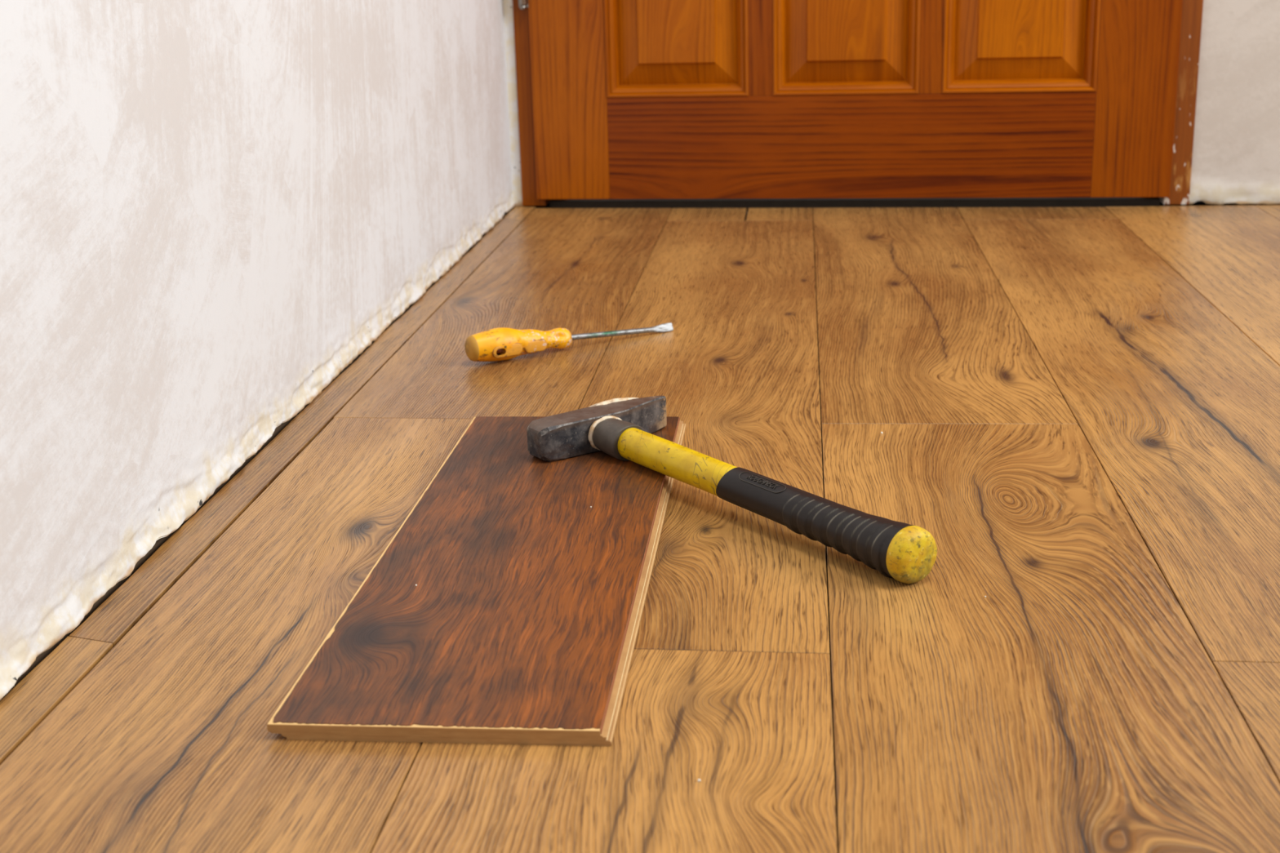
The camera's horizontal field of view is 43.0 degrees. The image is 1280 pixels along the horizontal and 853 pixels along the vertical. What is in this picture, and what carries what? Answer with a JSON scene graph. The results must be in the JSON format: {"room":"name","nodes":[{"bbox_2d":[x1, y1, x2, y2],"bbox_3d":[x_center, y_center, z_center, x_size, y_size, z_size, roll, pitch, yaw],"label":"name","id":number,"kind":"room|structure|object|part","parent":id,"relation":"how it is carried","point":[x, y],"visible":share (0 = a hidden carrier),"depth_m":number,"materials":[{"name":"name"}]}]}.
{"room":"room under renovation","nodes":[
{"label":"room under renovation","id":0,"kind":"room"},
{"bbox_2d":[0,0,515,701],"bbox_3d":[-0.401,-1.020,0.622,0.127,2.455,3.100,0,17,6],"label":"wall","id":1,"kind":"structure","parent":0,"point":[211,211],"depth_m":1.08,"materials":[{"name":"paint"}]},
{"bbox_2d":[0,200,1279,852],"bbox_3d":[0.755,0.133,0.837,2.162,0.060,3.060,0,17,6],"label":"floor","id":2,"kind":"structure","parent":0,"point":[1078,408],"depth_m":0.95,"materials":[{"name":"brown wood"}]},
{"bbox_2d":[266,416,685,746],"bbox_3d":[-0.071,0.070,1.005,0.164,0.008,0.511,0,17,6],"label":"board","id":3,"kind":"object","parent":2,"relation":"on","point":[520,623],"visible":1,"depth_m":0.89,"materials":[{"name":"brown wood"}]},
{"bbox_2d":[464,322,673,361],"bbox_3d":[-0.061,-0.087,1.487,0.215,0.030,0.030,-12,19,-30],"label":"screwdriver","id":4,"kind":"object","parent":2,"relation":"on","point":[500,344],"visible":1,"depth_m":1.45,"materials":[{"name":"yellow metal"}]},
{"bbox_3d":[-0.107,-0.077,1.460,0.094,0.030,0.030,-12,19,-30],"label":"handle","id":5,"kind":"part","parent":4,"relation":"part of","materials":[{"name":"yellow plastic"}]},
{"bbox_3d":[0.019,-0.093,1.537,0.028,0.008,0.005,-12,19,-30],"label":"blade","id":6,"kind":"part","parent":4,"relation":"part of","materials":[{"name":"silver metal"}]},
{"bbox_2d":[526,395,937,583],"bbox_3d":[0.062,0.037,1.057,0.118,0.036,0.340,-13,20,-34],"label":"hammer","id":7,"kind":"object","parent":2,"relation":"on","point":[622,428],"visible":1,"depth_m":1.04,"materials":[{"name":"rubber"}]},
{"bbox_2d":[503,0,1279,205],"bbox_3d":[0.831,-1.458,1.845,2.104,2.401,0.133,1,17,9],"label":"wall","id":8,"kind":"structure","parent":0,"point":[1236,159],"depth_m":2.11,"materials":[{"name":"paint"}]},
{"bbox_2d":[518,0,1182,199],"bbox_3d":[0.246,-1.268,1.933,0.866,1.993,0.050,1,17,9],"label":"door","id":9,"kind":"structure","parent":8,"relation":"in","point":[632,99],"depth_m":2.17,"materials":[{"name":"brown wood"}]},
{"bbox_3d":[-0.045,-0.752,2.132,0.016,0.630,0.022,1,17,9],"label":"moulding","id":10,"kind":"part","parent":9,"relation":"part of","materials":[{"name":"brown wood"}]},
{"bbox_3d":[0.044,-0.752,2.125,0.186,0.622,0.027,1,17,9],"label":"panel","id":11,"kind":"part","parent":9,"relation":"part of","materials":[{"name":"brown wood"}]},
{"bbox_3d":[0.051,-0.457,2.207,0.194,0.016,0.022,1,17,9],"label":"moulding","id":12,"kind":"part","parent":9,"relation":"part of","materials":[{"name":"brown wood"}]},
{"bbox_3d":[0.131,-0.749,2.104,0.016,0.630,0.022,1,17,9],"label":"moulding","id":13,"kind":"part","parent":9,"relation":"part of","materials":[{"name":"brown wood"}]},
{"bbox_3d":[0.179,-0.748,2.097,0.016,0.630,0.022,1,17,9],"label":"moulding","id":14,"kind":"part","parent":9,"relation":"part of","materials":[{"name":"brown wood"}]},
{"bbox_3d":[0.275,-0.452,2.172,0.192,0.016,0.022,1,17,9],"label":"moulding","id":15,"kind":"part","parent":9,"relation":"part of","materials":[{"name":"brown wood"}]},
{"bbox_3d":[0.268,-0.748,2.090,0.184,0.622,0.027,1,17,9],"label":"panel","id":16,"kind":"part","parent":9,"relation":"part of","materials":[{"name":"brown wood"}]},
{"bbox_3d":[0.279,-0.382,2.205,0.648,0.138,0.040,1,17,9],"label":"rail","id":17,"kind":"part","parent":9,"relation":"part of","materials":[{"name":"brown wood"}]},
{"bbox_3d":[0.354,-0.745,2.070,0.016,0.630,0.022,1,17,9],"label":"moulding","id":18,"kind":"part","parent":9,"relation":"part of","materials":[{"name":"brown wood"}]},
{"bbox_3d":[0.400,-0.744,2.063,0.016,0.630,0.022,1,17,9],"label":"moulding","id":19,"kind":"part","parent":9,"relation":"part of","materials":[{"name":"brown wood"}]},
{"bbox_3d":[0.498,-0.448,2.138,0.197,0.016,0.022,1,17,9],"label":"moulding","id":20,"kind":"part","parent":9,"relation":"part of","materials":[{"name":"brown wood"}]},
{"bbox_3d":[0.490,-0.744,2.056,0.189,0.622,0.027,1,17,9],"label":"panel","id":21,"kind":"part","parent":9,"relation":"part of","materials":[{"name":"brown wood"}]},
{"bbox_3d":[0.579,-0.741,2.035,0.016,0.630,0.022,1,17,9],"label":"moulding","id":22,"kind":"part","parent":9,"relation":"part of","materials":[{"name":"brown wood"}]},
{"bbox_2d":[512,0,1203,209],"bbox_3d":[0.262,-1.301,1.982,0.902,2.068,0.133,1,17,9],"label":"trim","id":23,"kind":"structure","parent":8,"relation":"attached to","point":[1192,10],"depth_m":2.22,"materials":[{"name":"brown wood"}]}
]}

